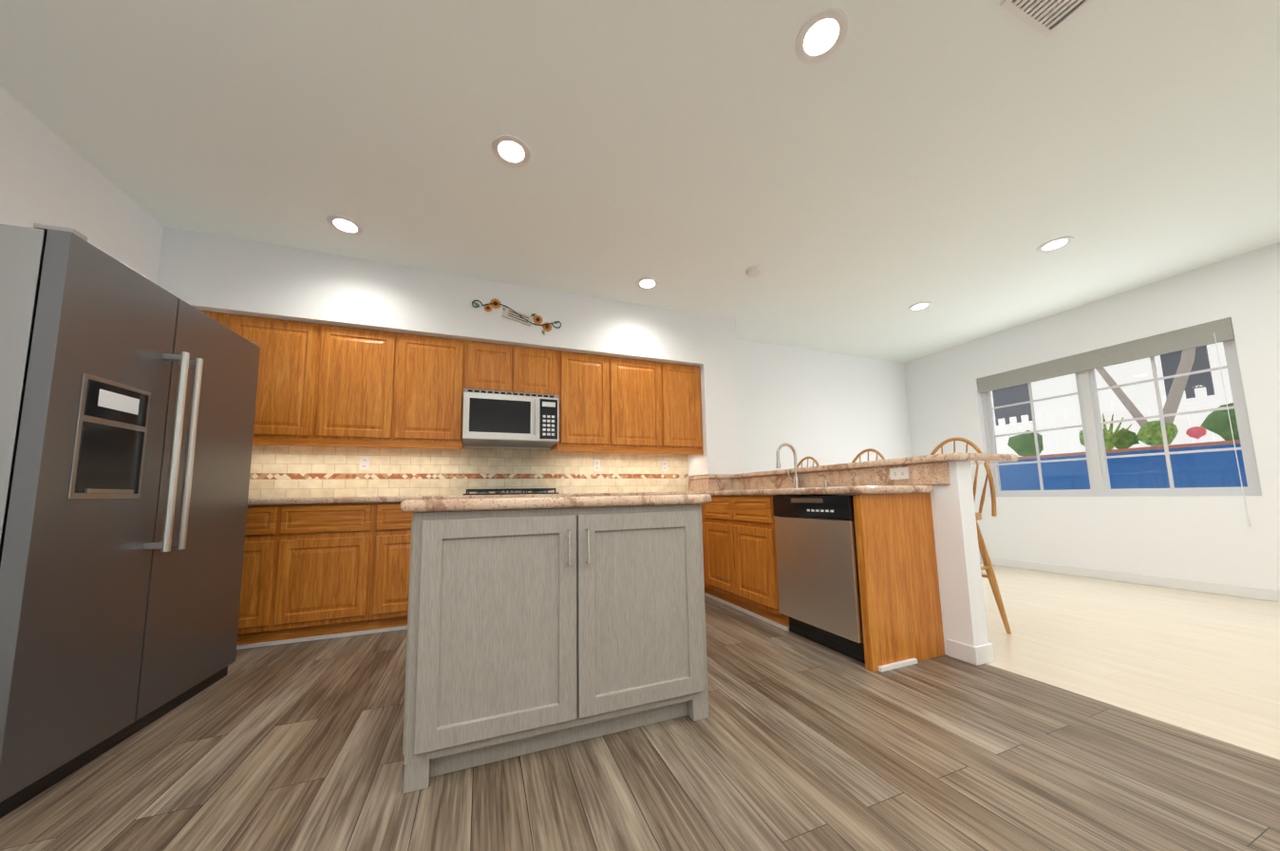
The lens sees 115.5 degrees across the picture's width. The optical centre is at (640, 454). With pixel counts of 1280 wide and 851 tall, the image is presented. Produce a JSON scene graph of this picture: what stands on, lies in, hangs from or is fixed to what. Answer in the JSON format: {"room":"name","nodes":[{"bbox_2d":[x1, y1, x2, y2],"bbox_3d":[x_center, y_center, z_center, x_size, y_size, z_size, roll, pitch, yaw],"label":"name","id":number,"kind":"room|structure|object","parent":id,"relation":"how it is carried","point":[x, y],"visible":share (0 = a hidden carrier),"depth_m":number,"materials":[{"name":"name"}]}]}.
{"room":"kitchen","nodes":[
{"label":"kitchen","id":0,"kind":"room"},
{"bbox_2d":[0,86,163,283],"bbox_3d":[-2.143,-0.452,-0.149,0.100,2.740,6.620,1,-6,-21],"label":"wall","id":1,"kind":"structure","parent":0,"point":[48,176],"depth_m":2.05,"materials":[{"name":"white paint"}]},
{"bbox_2d":[200,310,230,329],"bbox_3d":[-3.073,-0.539,2.871,0.348,0.868,0.360,1,-6,-21],"label":"upper cabinet","id":2,"kind":"object","parent":1,"relation":"attached to","point":[224,319],"depth_m":2.81,"materials":[{"name":"brown wood"}]},
{"bbox_2d":[156,225,742,476],"bbox_3d":[-1.134,-0.634,3.613,4.500,1.645,0.420,1,-6,-21],"label":"wall","id":3,"kind":"structure","parent":0,"point":[199,271],"depth_m":3.28,"materials":[{"name":"white paint"}]},
{"bbox_2d":[471,298,561,334],"bbox_3d":[-1.045,-1.183,3.470,0.736,0.276,0.010,1,-6,-21],"label":"sign","id":4,"kind":"object","parent":3,"relation":"attached to","point":[516,315],"visible":1,"depth_m":3.47,"materials":[{"name":"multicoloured metal"}]},
{"bbox_2d":[458,386,538,443],"bbox_3d":[-1.226,-0.298,3.516,0.557,0.409,0.454,1,-6,-21],"label":"door","id":5,"kind":"structure","parent":0,"point":[490,414],"depth_m":3.32,"materials":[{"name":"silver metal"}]},
{"bbox_2d":[462,388,559,448],"bbox_3d":[-1.125,-0.298,3.530,0.756,0.410,0.502,1,-6,-21],"label":"microwave","id":6,"kind":"object","parent":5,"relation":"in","point":[490,417],"depth_m":3.35,"materials":[{"name":"silver metal"}]},
{"bbox_2d":[538,390,561,443],"bbox_3d":[-0.874,-0.290,3.653,0.199,0.409,0.454,1,-6,-21],"label":"control panel","id":7,"kind":"object","parent":6,"relation":"attached to","point":[549,403],"depth_m":3.46,"materials":[{"name":"black plastic"}]},
{"bbox_2d":[0,563,1279,850],"bbox_3d":[1.511,1.011,1.119,7.885,0.050,6.820,1,-6,-21],"label":"floor","id":8,"kind":"structure","parent":0,"point":[794,742],"depth_m":1.38,"materials":[{"name":"brown wood"}]},
{"bbox_2d":[0,223,260,818],"bbox_3d":[-2.317,0.208,1.615,0.830,1.795,1.105,1,-6,-21],"label":"refrigerator","id":9,"kind":"object","parent":8,"relation":"on","point":[127,402],"visible":1,"depth_m":1.43,"materials":[{"name":"silver metal"}]},
{"bbox_2d":[236,508,280,649],"bbox_3d":[-2.637,0.793,2.747,0.467,0.881,0.620,1,-6,-21],"label":"base cabinet","id":10,"kind":"object","parent":8,"relation":"on","point":[258,582],"depth_m":2.53,"materials":[{"name":"brown wood"}]},
{"bbox_2d":[268,508,375,645],"bbox_3d":[-2.177,0.802,2.926,0.520,0.881,0.620,1,-6,-21],"label":"base cabinet","id":11,"kind":"object","parent":8,"relation":"on","point":[324,555],"depth_m":2.65,"materials":[{"name":"brown wood"}]},
{"bbox_2d":[247,485,933,508],"bbox_3d":[-0.818,0.273,2.571,4.366,0.043,2.388,1,-6,-21],"label":"countertop","id":12,"kind":"structure","parent":11,"relation":"on","point":[355,498],"depth_m":3.06,"materials":[{"name":"beige stone"}]},
{"bbox_2d":[462,487,559,495],"bbox_3d":[-1.091,0.318,3.411,0.720,0.046,0.500,1,-6,-21],"label":"cooktop","id":13,"kind":"object","parent":12,"relation":"in","point":[508,491],"depth_m":3.22,"materials":[{"name":"black metal"}]},
{"bbox_2d":[775,442,828,489],"bbox_3d":[1.209,0.080,3.087,0.216,0.367,0.387,1,-6,-21],"label":"faucet","id":14,"kind":"object","parent":12,"relation":"on","point":[816,478],"depth_m":3.15,"materials":[{"name":"silver metal"}]},
{"bbox_2d":[371,504,414,633],"bbox_3d":[-1.685,0.812,3.118,0.536,0.881,0.620,1,-6,-21],"label":"base cabinet","id":15,"kind":"object","parent":8,"relation":"on","point":[390,564],"depth_m":2.79,"materials":[{"name":"brown wood"}]},
{"bbox_2d":[400,493,711,793],"bbox_3d":[-0.380,0.647,1.855,1.149,0.897,0.922,1,-6,-21],"label":"kitchen island","id":16,"kind":"object","parent":8,"relation":"on","point":[536,624],"visible":1,"depth_m":1.43,"materials":[{"name":"paint"}]},
{"bbox_2d":[701,496,732,606],"bbox_3d":[0.906,0.791,3.408,0.569,0.883,0.435,1,-6,-21],"label":"base cabinet","id":17,"kind":"object","parent":8,"relation":"on","point":[717,543],"depth_m":3.33,"materials":[{"name":"brown wood"}]},
{"bbox_2d":[728,496,789,630],"bbox_3d":[1.067,0.746,2.998,0.569,0.883,0.450,1,-6,-21],"label":"base cabinet","id":18,"kind":"object","parent":8,"relation":"on","point":[751,519],"depth_m":2.87,"materials":[{"name":"brown wood"}]},
{"bbox_2d":[797,456,819,468],"bbox_3d":[1.525,0.647,3.974,0.448,1.264,0.494,1,-6,-21],"label":"bar stool","id":19,"kind":"object","parent":8,"relation":"on","point":[807,458],"visible":0.17,"depth_m":4.10,"materials":[{"name":"brown wood"}]},
{"bbox_2d":[772,494,865,662],"bbox_3d":[1.263,0.690,2.472,0.569,0.873,0.596,1,-6,-21],"label":"dishwasher","id":20,"kind":"object","parent":8,"relation":"on","point":[818,576],"visible":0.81,"depth_m":2.31,"materials":[{"name":"silver metal"}]},
{"bbox_2d":[851,448,885,462],"bbox_3d":[1.777,0.575,3.328,0.448,1.264,0.494,1,-6,-21],"label":"bar stool","id":21,"kind":"object","parent":8,"relation":"on","point":[868,450],"visible":0.17,"depth_m":3.46,"materials":[{"name":"brown wood"}]},
{"bbox_2d":[930,436,1011,634],"bbox_3d":[2.023,0.506,2.699,0.448,1.264,0.494,1,-6,-21],"label":"bar stool","id":22,"kind":"object","parent":8,"relation":"on","point":[989,571],"visible":0.42,"depth_m":2.58,"materials":[{"name":"brown wood"}]},
{"bbox_2d":[0,0,1279,362],"bbox_3d":[1.457,-1.788,1.408,7.885,0.100,6.820,1,-6,-21],"label":"ceiling","id":23,"kind":"structure","parent":0,"point":[875,177],"depth_m":2.12,"materials":[{"name":"white paint"}]},
{"bbox_2d":[326,215,363,235],"bbox_3d":[-1.978,-1.532,2.713,0.200,0.009,0.200,1,-6,-21],"label":"recessed light","id":24,"kind":"object","parent":23,"relation":"in","point":[345,225],"visible":1,"depth_m":2.71,"materials":[{"name":"white"}]},
{"bbox_2d":[491,134,530,167],"bbox_3d":[-0.687,-1.614,2.158,0.200,0.009,0.200,1,-6,-21],"label":"recessed light","id":25,"kind":"object","parent":23,"relation":"in","point":[510,150],"visible":1,"depth_m":2.15,"materials":[{"name":"white"}]},
{"bbox_2d":[636,277,658,289],"bbox_3d":[0.065,-1.487,3.529,0.200,0.009,0.200,1,-6,-21],"label":"recessed light","id":26,"kind":"object","parent":23,"relation":"in","point":[648,283],"visible":1,"depth_m":3.52,"materials":[{"name":"white"}]},
{"bbox_2d":[745,265,761,277],"bbox_3d":[0.947,-1.508,3.358,0.130,0.037,0.130,1,-6,-21],"label":"smoke detector","id":27,"kind":"object","parent":23,"relation":"attached to","point":[754,272],"visible":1,"depth_m":3.33,"materials":[{"name":"white plastic"}]},
{"bbox_2d":[794,7,848,64],"bbox_3d":[0.738,-1.694,1.645,0.200,0.009,0.200,1,-6,-21],"label":"recessed light","id":28,"kind":"object","parent":23,"relation":"in","point":[821,35],"visible":1,"depth_m":1.64,"materials":[{"name":"white"}]},
{"bbox_2d":[907,301,932,311],"bbox_3d":[2.818,-1.484,4.066,0.200,0.009,0.200,1,-6,-21],"label":"recessed light","id":29,"kind":"object","parent":23,"relation":"in","point":[920,306],"visible":1,"depth_m":4.06,"materials":[{"name":"white"}]},
{"bbox_2d":[999,0,1093,37],"bbox_3d":[1.634,-1.744,1.316,0.314,0.011,0.614,1,-6,-21],"label":"ceiling vent","id":30,"kind":"object","parent":23,"relation":"in","point":[1046,18],"visible":1,"depth_m":1.56,"materials":[{"name":"white metal"}]},
{"bbox_2d":[1035,236,1073,252],"bbox_3d":[3.161,-1.593,3.078,0.200,0.009,0.200,1,-6,-21],"label":"recessed light","id":31,"kind":"object","parent":23,"relation":"in","point":[1055,244],"visible":1,"depth_m":3.07,"materials":[{"name":"white"}]},
{"bbox_2d":[464,338,912,480],"bbox_3d":[0.266,-0.032,4.375,7.885,2.740,0.100,1,-6,-21],"label":"wall","id":32,"kind":"structure","parent":0,"point":[821,407],"depth_m":5.16,"materials":[{"name":"white paint"}]},
{"bbox_2d":[230,314,329,447],"bbox_3d":[-2.672,-0.531,3.027,0.513,0.868,0.360,1,-6,-21],"label":"upper cabinet","id":33,"kind":"object","parent":32,"relation":"attached to","point":[287,392],"depth_m":2.89,"materials":[{"name":"brown wood"}]},
{"bbox_2d":[314,323,397,447],"bbox_3d":[-2.200,-0.521,3.211,0.500,0.868,0.360,1,-6,-21],"label":"upper cabinet","id":34,"kind":"object","parent":32,"relation":"attached to","point":[360,436],"depth_m":3.04,"materials":[{"name":"brown wood"}]},
{"bbox_2d":[394,332,466,451],"bbox_3d":[-1.737,-0.511,3.391,0.494,0.868,0.360,1,-6,-21],"label":"upper cabinet","id":35,"kind":"object","parent":32,"relation":"attached to","point":[432,369],"depth_m":3.22,"materials":[{"name":"brown wood"}]},
{"bbox_2d":[466,339,515,451],"bbox_3d":[-1.331,-0.503,3.549,0.378,0.868,0.360,1,-6,-21],"label":"upper cabinet","id":36,"kind":"object","parent":32,"relation":"attached to","point":[487,364],"depth_m":3.42,"materials":[{"name":"brown wood"}]},
{"bbox_2d":[511,345,561,451],"bbox_3d":[-0.973,-0.495,3.688,0.390,0.868,0.360,1,-6,-21],"label":"upper cabinet","id":37,"kind":"object","parent":32,"relation":"attached to","point":[536,368],"depth_m":3.56,"materials":[{"name":"brown wood"}]},
{"bbox_2d":[557,350,614,451],"bbox_3d":[-0.569,-0.487,3.845,0.478,0.868,0.360,1,-6,-21],"label":"upper cabinet","id":38,"kind":"object","parent":32,"relation":"attached to","point":[585,377],"depth_m":3.68,"materials":[{"name":"brown wood"}]},
{"bbox_2d":[610,356,663,454],"bbox_3d":[-0.097,-0.477,4.029,0.534,0.868,0.360,1,-6,-21],"label":"upper cabinet","id":39,"kind":"object","parent":32,"relation":"attached to","point":[636,385],"depth_m":3.86,"materials":[{"name":"brown wood"}]},
{"bbox_2d":[652,362,702,454],"bbox_3d":[0.362,-0.468,4.207,0.451,0.868,0.360,1,-6,-21],"label":"upper cabinet","id":40,"kind":"object","parent":32,"relation":"attached to","point":[683,432],"depth_m":4.04,"materials":[{"name":"brown wood"}]},
{"bbox_2d":[847,460,988,655],"bbox_3d":[1.319,0.688,3.306,0.120,1.050,2.496,1,-6,-21],"label":"wall","id":41,"kind":"structure","parent":0,"point":[963,610],"depth_m":2.18,"materials":[{"name":"white paint"}]},
{"bbox_2d":[946,639,994,664],"bbox_3d":[1.395,1.166,3.265,0.018,0.093,2.488,1,-6,-21],"label":"baseboard","id":42,"kind":"structure","parent":41,"relation":"attached to","point":[980,654],"depth_m":2.10,"materials":[{"name":"white wood"}]},
{"bbox_2d":[904,242,1279,589],"bbox_3d":[5.139,-0.300,2.684,0.160,2.740,6.620,1,-6,-21],"label":"wall","id":43,"kind":"structure","parent":0,"point":[1213,538],"depth_m":3.73,"materials":[{"name":"white paint"}]},
{"bbox_2d":[980,338,1261,496],"bbox_3d":[4.604,-0.303,4.115,0.070,1.460,1.840,1,-6,-21],"label":"window","id":44,"kind":"structure","parent":43,"relation":"in","point":[1092,430],"depth_m":3.95,"materials":[{"name":"clear glass"}]},
{"bbox_2d":[977,317,1234,393],"bbox_3d":[4.530,-0.940,4.157,0.052,0.178,1.832,1,-6,-21],"label":"blind valance","id":45,"kind":"object","parent":44,"relation":"attached to","point":[1190,337],"visible":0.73,"depth_m":3.90,"materials":[{"name":"grey fabric"}]},
{"bbox_2d":[1213,332,1251,527],"bbox_3d":[4.808,-0.222,3.282,0.016,1.600,0.020,1,-6,-21],"label":"blind cord","id":46,"kind":"object","parent":45,"relation":"hanging from","point":[1249,523],"visible":1,"depth_m":3.27,"materials":[{"name":"white plastic"}]},
{"bbox_2d":[979,555,1279,602],"bbox_3d":[5.085,1.017,2.517,0.015,0.090,6.620,1,-6,-21],"label":"baseboard","id":47,"kind":"structure","parent":43,"relation":"attached to","point":[1271,594],"depth_m":3.66,"materials":[{"name":"white wood"}]},
{"label":"outside","id":48,"kind":"structure","parent":0,"visible":0},
{"bbox_3d":[8.804,1.456,5.963,9.095,0.020,16.000,1,-6,-21],"label":"ground","id":49,"kind":"structure","parent":48,"visible":0},
{"bbox_2d":[990,341,1233,456],"bbox_3d":[8.501,-2.476,7.360,2.800,8.100,22.000,1,-6,-21],"label":"house","id":50,"kind":"structure","parent":49,"relation":"on","point":[1017,421],"depth_m":7.39,"materials":[{"name":"white"}]},
{"bbox_2d":[997,439,1247,490],"bbox_3d":[6.201,0.661,5.033,0.190,1.470,16.000,1,-6,-21],"label":"wall","id":51,"kind":"structure","parent":49,"relation":"on","point":[1144,465],"depth_m":4.95,"materials":[{"name":"blue"}]},
{"bbox_2d":[1007,347,1240,456],"bbox_3d":[7.615,-1.299,6.515,3.314,5.634,5.287,1,-6,-21],"label":"plants","id":52,"kind":"object","parent":49,"relation":"on","point":[1190,431],"depth_m":5.47,"materials":[{"name":"green plant"}]}
]}

